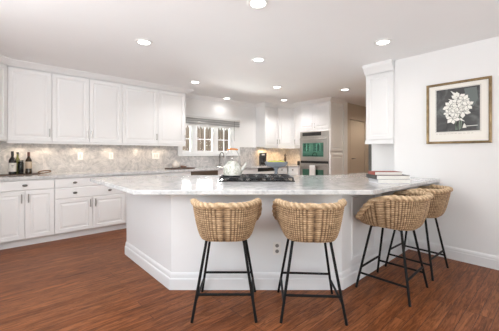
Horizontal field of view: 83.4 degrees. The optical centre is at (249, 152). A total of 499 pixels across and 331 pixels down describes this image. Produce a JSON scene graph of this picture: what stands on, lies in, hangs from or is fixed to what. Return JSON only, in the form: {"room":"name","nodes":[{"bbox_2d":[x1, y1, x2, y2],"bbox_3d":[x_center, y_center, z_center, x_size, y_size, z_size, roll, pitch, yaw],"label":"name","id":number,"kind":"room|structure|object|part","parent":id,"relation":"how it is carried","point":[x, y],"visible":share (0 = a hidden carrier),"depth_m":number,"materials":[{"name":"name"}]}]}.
{"room":"kitchen","nodes":[
{"label":"kitchen","id":0,"kind":"room"},
{"bbox_2d":[0,98,263,154],"bbox_3d":[-1.483,0.000,5.775,6.980,2.440,0.140,0,0,-42],"label":"wall","id":1,"kind":"structure","parent":0,"point":[247,115],"depth_m":6.71,"materials":[{"name":"white paint"}]},
{"bbox_2d":[0,63,6,141],"bbox_3d":[-3.425,-0.657,3.436,0.685,1.005,0.749,0,0,-42],"label":"upper cabinet","id":2,"kind":"object","parent":1,"relation":"attached to","point":[3,68],"visible":1,"depth_m":3.62,"materials":[{"name":"white paint"}]},
{"bbox_2d":[7,65,51,143],"bbox_3d":[-3.116,-0.646,3.966,0.485,1.028,0.372,0,0,-42],"label":"upper cabinet","id":3,"kind":"object","parent":1,"relation":"attached to","point":[29,91],"visible":0.98,"depth_m":3.85,"materials":[{"name":"white paint"}]},
{"bbox_3d":[-3.024,-0.143,3.864,0.485,0.023,0.020,0,0,-42],"label":"light rail","id":4,"kind":"part","parent":3,"relation":"part of","materials":[{"name":"white paint"}]},
{"bbox_2d":[52,73,121,144],"bbox_3d":[-2.577,-0.646,4.449,0.960,1.028,0.372,0,0,-42],"label":"upper cabinet","id":5,"kind":"object","parent":1,"relation":"attached to","point":[84,110],"visible":0.98,"depth_m":4.29,"materials":[{"name":"white paint"}]},
{"bbox_3d":[-2.662,-0.654,4.180,0.470,0.979,0.019,0,0,-42],"label":"door","id":6,"kind":"part","parent":5,"relation":"part of","materials":[{"name":"white paint"}]},
{"bbox_3d":[-2.486,-0.143,4.347,0.960,0.023,0.020,0,0,-42],"label":"light rail","id":7,"kind":"part","parent":5,"relation":"part of","materials":[{"name":"white paint"}]},
{"bbox_3d":[-2.304,-0.654,4.501,0.481,0.979,0.019,0,0,-42],"label":"door","id":8,"kind":"part","parent":5,"relation":"part of","materials":[{"name":"white paint"}]},
{"bbox_2d":[122,84,157,145],"bbox_3d":[-1.989,-0.646,4.976,0.618,1.028,0.372,0,0,-42],"label":"upper cabinet","id":9,"kind":"object","parent":1,"relation":"attached to","point":[139,104],"visible":0.98,"depth_m":4.85,"materials":[{"name":"white paint"}]},
{"bbox_3d":[-1.897,-0.143,4.874,0.618,0.023,0.020,0,0,-42],"label":"light rail","id":10,"kind":"part","parent":9,"relation":"part of","materials":[{"name":"white paint"}]},
{"bbox_2d":[0,143,299,173],"bbox_3d":[-1.137,0.083,5.373,6.680,0.445,0.920,0,0,-42],"label":"backsplash","id":11,"kind":"structure","parent":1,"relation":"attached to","point":[57,158],"depth_m":4.86,"materials":[{"name":"grey stone"}]},
{"bbox_2d":[78,153,82,159],"bbox_3d":[-2.740,0.050,4.533,0.072,0.116,0.008,0,0,-42],"label":"wall outlet","id":12,"kind":"object","parent":11,"relation":"attached to","point":[80,155],"visible":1,"depth_m":4.53,"materials":[{"name":"white plastic"}]},
{"bbox_2d":[152,153,158,158],"bbox_3d":[-1.798,0.055,5.377,0.144,0.116,0.008,0,0,-42],"label":"wall outlet","id":13,"kind":"object","parent":11,"relation":"attached to","point":[154,155],"visible":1,"depth_m":5.37,"materials":[{"name":"white plastic"}]},
{"bbox_2d":[158,89,185,145],"bbox_3d":[-1.549,-0.646,5.371,0.561,1.028,0.372,0,0,-42],"label":"upper cabinet","id":14,"kind":"object","parent":1,"relation":"attached to","point":[171,105],"visible":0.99,"depth_m":5.25,"materials":[{"name":"white paint"}]},
{"bbox_3d":[-1.458,-0.143,5.268,0.561,0.023,0.020,0,0,-42],"label":"light rail","id":15,"kind":"part","parent":14,"relation":"part of","materials":[{"name":"white paint"}]},
{"bbox_2d":[0,55,346,107],"bbox_3d":[-0.717,-1.188,5.108,6.410,0.065,1.875,0,0,-42],"label":"trim","id":16,"kind":"structure","parent":1,"relation":"attached to","point":[4,60],"depth_m":4.77,"materials":[{"name":"white paint"}]},
{"bbox_2d":[178,113,240,155],"bbox_3d":[-0.860,-0.388,6.252,1.635,0.905,0.110,0,0,-42],"label":"window","id":17,"kind":"structure","parent":1,"relation":"in","point":[214,139],"depth_m":6.31,"materials":[{"name":"white paint"}]},
{"bbox_3d":[-1.327,-0.372,5.878,0.350,0.815,0.045,0,0,-42],"label":"sash","id":18,"kind":"part","parent":17,"relation":"part of","materials":[{"name":"white paint"}]},
{"bbox_3d":[-0.994,-0.372,6.176,0.545,0.815,0.045,0,0,-42],"label":"sash","id":19,"kind":"part","parent":17,"relation":"part of","materials":[{"name":"white paint"}]},
{"bbox_3d":[-0.855,0.050,6.247,1.635,0.030,0.095,0,0,-42],"label":"sill","id":20,"kind":"part","parent":17,"relation":"part of","materials":[{"name":"white paint"}]},
{"bbox_2d":[186,115,239,140],"bbox_3d":[-0.825,-0.530,6.194,1.560,0.500,0.078,0,0,-42],"label":"window blind","id":21,"kind":"object","parent":17,"relation":"attached to","point":[206,122],"visible":0.77,"depth_m":6.17,"materials":[{"name":"white fabric"}]},
{"bbox_3d":[-0.606,-0.372,6.524,0.495,0.815,0.045,0,0,-42],"label":"sash","id":22,"kind":"part","parent":17,"relation":"part of","materials":[{"name":"white paint"}]},
{"bbox_2d":[256,106,277,147],"bbox_3d":[0.457,-0.642,7.168,0.469,1.035,0.372,0,0,-42],"label":"upper cabinet","id":23,"kind":"object","parent":1,"relation":"attached to","point":[266,117],"visible":1,"depth_m":7.03,"materials":[{"name":"white paint"}]},
{"bbox_3d":[0.554,-0.654,7.063,0.459,0.979,0.019,0,0,-42],"label":"door","id":24,"kind":"part","parent":23,"relation":"part of","materials":[{"name":"white paint"}]},
{"bbox_2d":[277,108,293,148],"bbox_3d":[0.980,-0.642,7.476,0.718,1.035,0.612,0,0,-42],"label":"upper cabinet","id":25,"kind":"object","parent":1,"relation":"attached to","point":[285,115],"visible":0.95,"depth_m":7.21,"materials":[{"name":"white paint"}]},
{"bbox_2d":[0,0,498,106],"bbox_3d":[1.454,-1.270,3.022,11.800,0.100,8.160,0,0,-42],"label":"ceiling","id":26,"kind":"structure","parent":0,"point":[311,49],"depth_m":2.93,"materials":[{"name":"white paint"}]},
{"bbox_2d":[135,39,152,45],"bbox_3d":[-1.159,-1.215,3.078,0.184,0.008,0.184,0,0,-42],"label":"recessed light","id":27,"kind":"object","parent":26,"relation":"in","point":[144,42],"visible":1,"depth_m":3.08,"materials":[{"name":"white"}]},
{"bbox_2d":[247,0,268,9],"bbox_3d":[0.069,-1.215,2.277,0.184,0.008,0.184,0,0,-42],"label":"recessed light","id":28,"kind":"object","parent":26,"relation":"in","point":[253,4],"visible":1,"depth_m":2.28,"materials":[{"name":"white"}]},
{"bbox_2d":[251,57,265,61],"bbox_3d":[0.118,-1.215,3.653,0.184,0.008,0.184,0,0,-42],"label":"recessed light","id":29,"kind":"object","parent":26,"relation":"in","point":[256,59],"visible":1,"depth_m":3.64,"materials":[{"name":"white"}]},
{"bbox_2d":[374,39,391,45],"bbox_3d":[1.468,-1.215,3.077,0.184,0.008,0.184,0,0,-42],"label":"recessed light","id":30,"kind":"object","parent":26,"relation":"in","point":[381,42],"visible":1,"depth_m":3.08,"materials":[{"name":"white"}]},
{"bbox_2d":[0,228,498,330],"bbox_3d":[1.454,1.270,3.022,11.800,0.100,8.160,0,0,-42],"label":"floor","id":31,"kind":"structure","parent":0,"point":[89,282],"depth_m":2.32,"materials":[{"name":"red wood"}]},
{"bbox_2d":[0,178,53,249],"bbox_3d":[-3.087,0.782,3.824,0.635,0.875,0.600,0,0,-42],"label":"base cabinet","id":32,"kind":"object","parent":31,"relation":"on","point":[26,206],"visible":0.99,"depth_m":3.64,"materials":[{"name":"white paint"}]},
{"bbox_3d":[-3.033,0.802,3.525,0.313,0.625,0.019,0,0,-42],"label":"door","id":33,"kind":"part","parent":32,"relation":"part of","materials":[{"name":"white paint"}]},
{"bbox_3d":[-2.915,0.420,3.631,0.631,0.130,0.019,0,0,-42],"label":"drawer","id":34,"kind":"part","parent":32,"relation":"part of","materials":[{"name":"white paint"}]},
{"bbox_3d":[-2.796,0.802,3.737,0.313,0.625,0.019,0,0,-42],"label":"door","id":35,"kind":"part","parent":32,"relation":"part of","materials":[{"name":"white paint"}]},
{"bbox_2d":[0,164,299,180],"bbox_3d":[-1.137,0.324,5.366,6.665,0.040,0.905,0,0,-42],"label":"countertop","id":36,"kind":"structure","parent":32,"relation":"on","point":[139,171],"depth_m":4.37,"materials":[{"name":"white stone"}]},
{"bbox_2d":[0,170,50,175],"bbox_3d":[-3.186,0.277,3.939,0.653,0.054,0.220,0,0,-42],"label":"serving tray","id":37,"kind":"object","parent":36,"relation":"on","point":[42,170],"visible":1,"depth_m":3.92,"materials":[{"name":"brown wood"}]},
{"bbox_2d":[8,151,15,174],"bbox_3d":[-3.245,0.135,3.833,0.084,0.315,0.084,0,0,-42],"label":"wine bottle","id":38,"kind":"object","parent":37,"relation":"on","point":[12,161],"visible":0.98,"depth_m":3.80,"materials":[{"name":"black glass"}]},
{"bbox_3d":[-3.245,0.141,3.833,0.082,0.302,0.082,0,0,-42],"label":"glass","id":39,"kind":"part","parent":38,"relation":"part of","materials":[{"name":"black glass"}]},
{"bbox_2d":[16,152,19,173],"bbox_3d":[-3.268,0.140,3.946,0.056,0.305,0.055,0,0,-42],"label":"bottle","id":40,"kind":"object","parent":37,"relation":"on","point":[17,153],"visible":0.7,"depth_m":3.92,"materials":[{"name":"green glass"}]},
{"bbox_2d":[18,160,23,173],"bbox_3d":[-3.201,0.195,3.919,0.064,0.194,0.064,0,0,-42],"label":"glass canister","id":41,"kind":"object","parent":37,"relation":"on","point":[20,162],"visible":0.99,"depth_m":3.90,"materials":[{"name":"black glass"}]},
{"bbox_2d":[25,152,31,173],"bbox_3d":[-3.130,0.140,3.969,0.076,0.305,0.076,0,0,-42],"label":"wine bottle","id":42,"kind":"object","parent":37,"relation":"on","point":[28,162],"visible":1,"depth_m":3.95,"materials":[{"name":"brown glass"}]},
{"bbox_2d":[165,167,194,169],"bbox_3d":[-1.340,0.294,5.406,0.520,0.020,0.240,0,0,-42],"label":"cutting board","id":43,"kind":"object","parent":36,"relation":"on","point":[178,167],"visible":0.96,"depth_m":5.36,"materials":[{"name":"brown wood"}]},
{"bbox_2d":[172,161,179,167],"bbox_3d":[-1.412,0.216,5.355,0.139,0.135,0.139,0,0,3],"label":"ceramic pitcher","id":44,"kind":"object","parent":43,"relation":"on","point":[175,164],"visible":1,"depth_m":5.31,"materials":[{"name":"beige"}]},
{"bbox_2d":[259,153,266,164],"bbox_3d":[0.334,0.149,7.018,0.180,0.310,0.231,0,0,0],"label":"coffee maker","id":45,"kind":"object","parent":36,"relation":"on","point":[262,156],"visible":0.85,"depth_m":6.92,"materials":[{"name":"black plastic"}]},
{"bbox_2d":[54,175,125,240],"bbox_3d":[-2.501,0.782,4.349,0.938,0.875,0.600,0,0,-42],"label":"base cabinet","id":46,"kind":"object","parent":31,"relation":"on","point":[82,206],"visible":0.86,"depth_m":4.09,"materials":[{"name":"white paint"}]},
{"bbox_3d":[-2.503,0.880,4.000,0.464,0.470,0.019,0,0,-42],"label":"door","id":47,"kind":"part","parent":46,"relation":"part of","materials":[{"name":"white paint"}]},
{"bbox_3d":[-2.329,0.565,4.157,0.934,0.150,0.019,0,0,-42],"label":"drawer","id":48,"kind":"part","parent":46,"relation":"part of","materials":[{"name":"white paint"}]},
{"bbox_3d":[-2.329,0.420,4.157,0.934,0.130,0.019,0,0,-42],"label":"drawer","id":49,"kind":"part","parent":46,"relation":"part of","materials":[{"name":"white paint"}]},
{"bbox_3d":[-2.154,0.880,4.314,0.464,0.470,0.019,0,0,-42],"label":"door","id":50,"kind":"part","parent":46,"relation":"part of","materials":[{"name":"white paint"}]},
{"bbox_2d":[124,171,190,227],"bbox_3d":[-1.712,0.782,5.056,1.179,0.875,0.600,0,0,-42],"label":"base cabinet","id":51,"kind":"object","parent":31,"relation":"on","point":[170,173],"visible":0.09,"depth_m":4.81,"materials":[{"name":"white paint"}]},
{"bbox_3d":[-1.759,0.802,4.667,0.585,0.625,0.019,0,0,-42],"label":"door","id":52,"kind":"part","parent":51,"relation":"part of","materials":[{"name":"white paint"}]},
{"bbox_3d":[-1.759,0.420,4.667,0.585,0.130,0.019,0,0,-42],"label":"drawer","id":53,"kind":"part","parent":51,"relation":"part of","materials":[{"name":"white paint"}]},
{"bbox_3d":[-1.320,0.420,5.061,0.585,0.130,0.019,0,0,-42],"label":"drawer","id":54,"kind":"part","parent":51,"relation":"part of","materials":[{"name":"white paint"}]},
{"bbox_2d":[191,170,217,174],"bbox_3d":[-1.028,0.784,5.635,0.604,0.872,0.615,0,0,-42],"label":"dishwasher","id":55,"kind":"object","parent":31,"relation":"on","point":[211,172],"visible":0.19,"depth_m":5.45,"materials":[{"name":"brown metal"}]},
{"bbox_2d":[190,198,261,322],"bbox_3d":[-0.185,0.784,2.216,0.587,0.877,0.580,0,0,0],"label":"bar stool","id":56,"kind":"object","parent":31,"relation":"on","point":[215,222],"visible":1,"depth_m":2.01,"materials":[{"name":"wicker"}]},
{"bbox_3d":[-0.369,0.934,2.064,0.020,0.576,0.153,0,0,45],"label":"leg","id":57,"kind":"part","parent":56,"relation":"part of","materials":[{"name":"black metal"}]},
{"bbox_3d":[-0.369,0.934,2.412,0.021,0.576,0.157,0,0,-43],"label":"leg","id":58,"kind":"part","parent":56,"relation":"part of","materials":[{"name":"black metal"}]},
{"bbox_3d":[-0.184,0.509,2.217,0.548,0.278,0.543,0,0,0],"label":"woven seat","id":59,"kind":"part","parent":56,"relation":"part of","materials":[{"name":"wicker"}]},
{"bbox_3d":[0.002,0.934,2.064,0.115,0.576,0.116,0,0,0],"label":"leg","id":60,"kind":"part","parent":56,"relation":"part of","materials":[{"name":"black metal"}]},
{"bbox_3d":[0.002,0.934,2.412,0.021,0.576,0.157,0,0,43],"label":"leg","id":61,"kind":"part","parent":56,"relation":"part of","materials":[{"name":"black metal"}]},
{"bbox_2d":[218,168,257,174],"bbox_3d":[-0.401,0.782,6.231,1.119,0.875,0.600,0,0,-42],"label":"base cabinet","id":62,"kind":"object","parent":31,"relation":"on","point":[251,170],"visible":0.06,"depth_m":6.21,"materials":[{"name":"white paint"}]},
{"bbox_2d":[258,167,274,173],"bbox_3d":[0.230,0.784,6.800,0.574,0.872,0.560,0,0,-42],"label":"trash compactor","id":63,"kind":"object","parent":31,"relation":"on","point":[270,170],"visible":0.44,"depth_m":6.58,"materials":[{"name":"white metal"}]},
{"bbox_3d":[0.405,0.772,6.604,0.570,0.685,0.023,0,0,-42],"label":"panel","id":64,"kind":"part","parent":63,"relation":"part of","materials":[{"name":"white paint"}]},
{"bbox_2d":[125,188,408,289],"bbox_3d":[0.302,0.783,3.186,3.524,0.874,1.522,0,0,-8],"label":"kitchen island","id":65,"kind":"object","parent":31,"relation":"on","point":[164,239],"visible":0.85,"depth_m":2.52,"materials":[{"name":"white paint"}]},
{"bbox_2d":[90,173,438,194],"bbox_3d":[0.187,0.325,3.145,4.126,0.040,1.933,0,0,-9],"label":"island countertop","id":66,"kind":"structure","parent":65,"relation":"on","point":[353,183],"depth_m":2.63,"materials":[{"name":"white stone"}]},
{"bbox_2d":[218,174,294,181],"bbox_3d":[0.075,0.278,3.220,0.820,0.054,0.500,0,0,0],"label":"gas cooktop","id":67,"kind":"object","parent":66,"relation":"in","point":[243,177],"visible":0.92,"depth_m":3.06,"materials":[{"name":"black metal"}]},
{"bbox_2d":[223,148,246,175],"bbox_3d":[-0.174,0.097,3.129,0.243,0.307,0.208,0,0,-29],"label":"tea kettle","id":68,"kind":"object","parent":67,"relation":"on","point":[232,168],"visible":1,"depth_m":3.06,"materials":[{"name":"white ceramic"}]},
{"bbox_3d":[0.075,0.299,3.220,0.820,0.010,0.500,0,0,0],"label":"plate","id":69,"kind":"part","parent":67,"relation":"part of","materials":[{"name":"metal"}]},
{"bbox_2d":[265,161,287,173],"bbox_3d":[0.352,0.210,3.700,0.304,0.190,0.304,0,0,-42],"label":"cake stand","id":70,"kind":"object","parent":66,"relation":"on","point":[276,165],"visible":0.84,"depth_m":3.59,"materials":[{"name":"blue ceramic"}]},
{"bbox_3d":[0.352,0.153,3.700,0.304,0.076,0.304,0,0,-42],"label":"dish","id":71,"kind":"part","parent":70,"relation":"part of","materials":[{"name":"grey ceramic"}]},
{"bbox_2d":[369,178,410,182],"bbox_3d":[1.461,0.286,2.930,0.337,0.038,0.210,0,0,0],"label":"book","id":72,"kind":"object","parent":66,"relation":"on","point":[370,179],"visible":0.64,"depth_m":2.83,"materials":[{"name":"grey paper"}]},
{"bbox_2d":[366,174,409,178],"bbox_3d":[1.451,0.246,2.945,0.347,0.040,0.230,0,0,-2],"label":"book","id":73,"kind":"object","parent":72,"relation":"on","point":[402,176],"visible":0.88,"depth_m":2.83,"materials":[{"name":"grey paper"}]},
{"bbox_2d":[368,171,401,174],"bbox_3d":[1.431,0.210,2.960,0.282,0.032,0.170,0,0,2],"label":"book","id":74,"kind":"object","parent":73,"relation":"on","point":[369,172],"visible":0.98,"depth_m":2.88,"materials":[{"name":"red paper"}]},
{"bbox_3d":[0.287,1.145,2.975,3.539,0.150,1.020,0,0,-3],"label":"moulding","id":75,"kind":"part","parent":65,"relation":"part of","materials":[{"name":"white paint"}]},
{"bbox_2d":[273,242,280,254],"bbox_3d":[0.247,0.855,2.511,0.072,0.116,0.006,0,0,0],"label":"outlet","id":76,"kind":"object","parent":65,"relation":"attached to","point":[276,245],"depth_m":2.51,"materials":[{"name":"white plastic"}]},
{"bbox_3d":[1.149,0.705,2.794,0.520,0.600,0.012,0,0,-42],"label":"panel moulding","id":77,"kind":"part","parent":65,"relation":"part of","materials":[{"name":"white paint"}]},
{"bbox_3d":[1.662,0.705,3.255,0.620,0.600,0.012,0,0,-42],"label":"panel moulding","id":78,"kind":"part","parent":65,"relation":"part of","materials":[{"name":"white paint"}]},
{"bbox_2d":[278,167,286,173],"bbox_3d":[0.623,0.782,7.149,0.469,0.875,0.600,0,0,-42],"label":"base cabinet","id":79,"kind":"object","parent":31,"relation":"on","point":[283,170],"visible":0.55,"depth_m":6.97,"materials":[{"name":"white paint"}]},
{"bbox_2d":[288,167,299,174],"bbox_3d":[1.300,0.782,7.168,0.630,0.875,0.339,0,0,-42],"label":"base cabinet","id":80,"kind":"object","parent":31,"relation":"on","point":[291,170],"visible":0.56,"depth_m":6.96,"materials":[{"name":"white paint"}]},
{"bbox_3d":[1.096,0.420,6.987,0.019,0.130,0.333,0,0,-42],"label":"drawer","id":81,"kind":"part","parent":80,"relation":"part of","materials":[{"name":"white paint"}]},
{"bbox_2d":[272,198,347,325],"bbox_3d":[0.468,0.784,2.197,0.587,0.877,0.580,0,0,3],"label":"bar stool","id":82,"kind":"object","parent":31,"relation":"on","point":[299,222],"visible":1,"depth_m":2.00,"materials":[{"name":"wicker"}]},
{"bbox_3d":[0.296,0.934,2.403,0.021,0.576,0.157,0,0,-40],"label":"leg","id":83,"kind":"part","parent":82,"relation":"part of","materials":[{"name":"black metal"}]},
{"bbox_3d":[0.275,0.934,2.056,0.153,0.576,0.020,0,0,-42],"label":"leg","id":84,"kind":"part","parent":82,"relation":"part of","materials":[{"name":"black metal"}]},
{"bbox_3d":[0.469,0.509,2.197,0.548,0.278,0.543,0,0,3],"label":"woven seat","id":85,"kind":"part","parent":82,"relation":"part of","materials":[{"name":"wicker"}]},
{"bbox_3d":[0.666,0.934,2.381,0.157,0.576,0.021,0,0,-43],"label":"leg","id":86,"kind":"part","parent":82,"relation":"part of","materials":[{"name":"black metal"}]},
{"bbox_3d":[0.645,0.934,2.034,0.020,0.576,0.153,0,0,-41],"label":"leg","id":87,"kind":"part","parent":82,"relation":"part of","materials":[{"name":"black metal"}]},
{"bbox_2d":[300,101,342,174],"bbox_3d":[1.715,0.030,6.737,0.612,2.380,0.854,0,0,-42],"label":"tall cabinet","id":88,"kind":"object","parent":31,"relation":"on","point":[323,116],"visible":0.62,"depth_m":6.45,"materials":[{"name":"white paint"}]},
{"bbox_3d":[1.375,-0.850,6.720,0.019,0.589,0.408,0,0,-42],"label":"door","id":89,"kind":"part","parent":88,"relation":"part of","materials":[{"name":"white paint"}]},
{"bbox_2d":[300,130,328,174],"bbox_3d":[1.668,0.210,6.712,0.597,1.436,0.782,0,0,-42],"label":"double wall oven","id":90,"kind":"object","parent":88,"relation":"in","point":[314,145],"visible":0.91,"depth_m":6.51,"materials":[{"name":"silver metal"}]},
{"bbox_2d":[309,165,315,174],"bbox_3d":[1.463,0.501,6.510,0.041,0.438,0.151,0,0,-42],"label":"dish towel","id":91,"kind":"object","parent":90,"relation":"hanging from","point":[312,169],"visible":0.73,"depth_m":6.48,"materials":[{"name":"white fabric"}]},
{"bbox_3d":[1.505,0.583,6.566,0.035,0.675,0.782,0,0,-42],"label":"oven door","id":92,"kind":"part","parent":90,"relation":"part of","materials":[{"name":"silver metal"}]},
{"bbox_3d":[1.505,-0.095,6.566,0.035,0.560,0.782,0,0,-42],"label":"oven door","id":93,"kind":"part","parent":90,"relation":"part of","materials":[{"name":"silver metal"}]},
{"bbox_3d":[1.510,-0.444,6.570,0.023,0.128,0.782,0,0,-42],"label":"control panel","id":94,"kind":"part","parent":90,"relation":"part of","materials":[{"name":"silver metal"}]},
{"bbox_3d":[1.651,-0.850,6.413,0.019,0.589,0.408,0,0,-42],"label":"door","id":95,"kind":"part","parent":88,"relation":"part of","materials":[{"name":"white paint"}]},
{"bbox_3d":[2.011,-0.590,6.439,0.527,1.100,0.016,0,0,-42],"label":"panel","id":96,"kind":"part","parent":88,"relation":"part of","materials":[{"name":"white paint"}]},
{"bbox_3d":[2.011,0.560,6.439,0.527,1.080,0.016,0,0,-42],"label":"panel","id":97,"kind":"part","parent":88,"relation":"part of","materials":[{"name":"white paint"}]},
{"bbox_2d":[355,189,433,306],"bbox_3d":[1.306,0.784,2.527,0.587,0.877,0.580,0,0,-43],"label":"bar stool","id":98,"kind":"object","parent":31,"relation":"on","point":[401,211],"visible":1,"depth_m":2.35,"materials":[{"name":"woven wicker"},{"name":"black steel"}]},
{"bbox_3d":[1.039,0.934,2.544,0.157,0.576,0.021,0,0,4],"label":"leg","id":99,"kind":"part","parent":98,"relation":"part of","materials":[{"name":"black metal"}]},
{"bbox_3d":[1.309,0.934,2.797,0.021,0.576,0.157,0,0,0],"label":"leg","id":100,"kind":"part","parent":98,"relation":"part of","materials":[{"name":"black metal"}]},
{"bbox_3d":[1.307,0.509,2.528,0.548,0.278,0.543,0,0,-43],"label":"woven seat","id":101,"kind":"part","parent":98,"relation":"part of","materials":[{"name":"wicker"}]},
{"bbox_3d":[1.276,0.934,2.290,0.020,0.576,0.153,0,0,2],"label":"leg","id":102,"kind":"part","parent":98,"relation":"part of","materials":[{"name":"black metal"}]},
{"bbox_3d":[1.546,0.934,2.542,0.153,0.576,0.020,0,0,2],"label":"leg","id":103,"kind":"part","parent":98,"relation":"part of","materials":[{"name":"black metal"}]},
{"bbox_2d":[385,184,452,280],"bbox_3d":[1.797,0.784,2.974,0.587,0.877,0.580,0,0,-40],"label":"bar stool","id":104,"kind":"object","parent":31,"relation":"on","point":[438,203],"visible":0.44,"depth_m":2.77,"materials":[{"name":"woven wicker"},{"name":"black steel"}]},
{"bbox_3d":[1.531,0.934,3.005,0.157,0.576,0.021,0,0,7],"label":"leg","id":105,"kind":"part","parent":104,"relation":"part of","materials":[{"name":"black metal"}]},
{"bbox_3d":[1.814,0.934,3.243,0.021,0.576,0.157,0,0,3],"label":"leg","id":106,"kind":"part","parent":104,"relation":"part of","materials":[{"name":"black metal"}]},
{"bbox_3d":[1.755,0.934,2.739,0.020,0.576,0.153,0,0,5],"label":"leg","id":107,"kind":"part","parent":104,"relation":"part of","materials":[{"name":"black metal"}]},
{"bbox_3d":[1.798,0.509,2.975,0.548,0.278,0.543,0,0,-40],"label":"woven seat","id":108,"kind":"part","parent":104,"relation":"part of","materials":[{"name":"wicker"}]},
{"bbox_3d":[2.038,0.934,2.977,0.153,0.576,0.020,0,0,5],"label":"leg","id":109,"kind":"part","parent":104,"relation":"part of","materials":[{"name":"black metal"}]},
{"bbox_2d":[348,103,367,173],"bbox_3d":[3.166,0.000,7.585,2.360,2.440,0.130,0,0,-42],"label":"wall","id":110,"kind":"structure","parent":0,"point":[355,112],"depth_m":7.09,"materials":[{"name":"beige paint"}]},
{"bbox_2d":[350,120,364,173],"bbox_3d":[2.761,0.200,7.138,0.760,2.020,0.085,0,0,-42],"label":"door","id":111,"kind":"structure","parent":110,"relation":"in","point":[357,129],"depth_m":7.13,"materials":[{"name":"beige paint"}]},
{"bbox_2d":[372,144,393,170],"bbox_3d":[2.058,0.000,4.131,0.140,2.440,0.455,0,0,-42],"label":"wall","id":112,"kind":"structure","parent":0,"point":[382,154],"depth_m":4.13,"materials":[{"name":"white paint"}]},
{"bbox_2d":[368,144,371,170],"bbox_3d":[1.867,0.540,4.296,0.085,1.360,0.045,0,0,-42],"label":"trim","id":113,"kind":"structure","parent":112,"relation":"attached to","point":[369,145],"depth_m":4.27,"materials":[{"name":"paint"}]},
{"bbox_2d":[365,70,393,143],"bbox_3d":[1.895,-0.670,3.941,0.352,1.090,0.382,0,0,-42],"label":"upper cabinet","id":114,"kind":"object","parent":112,"relation":"attached to","point":[380,86],"visible":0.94,"depth_m":3.81,"materials":[{"name":"white paint"}]},
{"bbox_3d":[1.784,-0.138,3.842,0.054,0.025,0.382,0,0,-42],"label":"light rail","id":115,"kind":"part","parent":114,"relation":"part of","materials":[{"name":"white paint"}]},
{"bbox_3d":[1.775,-0.165,3.832,0.021,0.030,0.379,0,0,-42],"label":"trim","id":116,"kind":"part","parent":114,"relation":"part of","materials":[{"name":"white paint"}]},
{"bbox_2d":[394,36,498,255],"bbox_3d":[3.467,0.000,2.312,0.470,2.440,4.135,0,0,-42],"label":"wall","id":117,"kind":"structure","parent":0,"point":[470,220],"depth_m":3.21,"materials":[{"name":"white paint"}]},
{"bbox_2d":[363,59,393,75],"bbox_3d":[1.739,-1.155,3.798,0.080,0.130,0.385,0,0,-42],"label":"trim","id":118,"kind":"structure","parent":117,"relation":"attached to","point":[386,65],"depth_m":3.77,"materials":[{"name":"white paint"}]},
{"bbox_2d":[409,238,498,269],"bbox_3d":[3.348,1.149,2.081,0.016,0.142,3.950,0,0,-42],"label":"baseboard","id":119,"kind":"structure","parent":117,"relation":"attached to","point":[463,255],"depth_m":3.14,"materials":[{"name":"white paint"}]},
{"bbox_2d":[426,76,491,143],"bbox_3d":[2.354,-0.462,3.178,0.030,0.706,0.604,0,0,-42],"label":"framed picture","id":120,"kind":"object","parent":117,"relation":"attached to","point":[460,111],"visible":1,"depth_m":3.16,"materials":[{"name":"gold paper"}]},
{"bbox_2d":[435,84,479,133],"bbox_3d":[2.357,-0.484,3.179,0.003,0.528,0.424,0,0,-42],"label":"print","id":121,"kind":"object","parent":120,"relation":"attached to","point":[457,107],"depth_m":3.17,"materials":[{"name":"black paper"}]},
{"label":"outside","id":122,"kind":"structure","parent":0,"visible":0},
{"bbox_3d":[-4.522,1.420,10.289,25.000,0.100,10.640,0,0,-42],"label":"ground","id":123,"kind":"structure","parent":122,"visible":0},
{"bbox_2d":[183,125,228,150],"bbox_3d":[0.545,0.015,11.527,9.800,2.710,0.120,0,0,-42],"label":"wooden fence","id":124,"kind":"object","parent":123,"relation":"on","point":[200,132],"visible":0.02,"depth_m":9.69,"materials":[{"name":"beige wood"}]},
{"bbox_3d":[1.687,0.000,7.347,0.160,2.440,1.750,0,0,-42],"label":"wall","id":125,"kind":"structure","parent":0,"visible":0},
{"bbox_2d":[294,107,299,147],"bbox_3d":[1.388,-0.642,7.225,0.446,1.035,0.305,0,0,-42],"label":"upper cabinet","id":126,"kind":"object","parent":125,"relation":"attached to","point":[296,110],"visible":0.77,"depth_m":7.13,"materials":[{"name":"white paint"}]},
{"bbox_2d":[343,102,347,173],"bbox_3d":[2.285,0.000,6.688,0.170,2.440,0.030,0,0,-42],"label":"trim","id":127,"kind":"structure","parent":125,"relation":"attached to","point":[345,105],"depth_m":6.67,"materials":[{"name":"white paint"}]}
]}

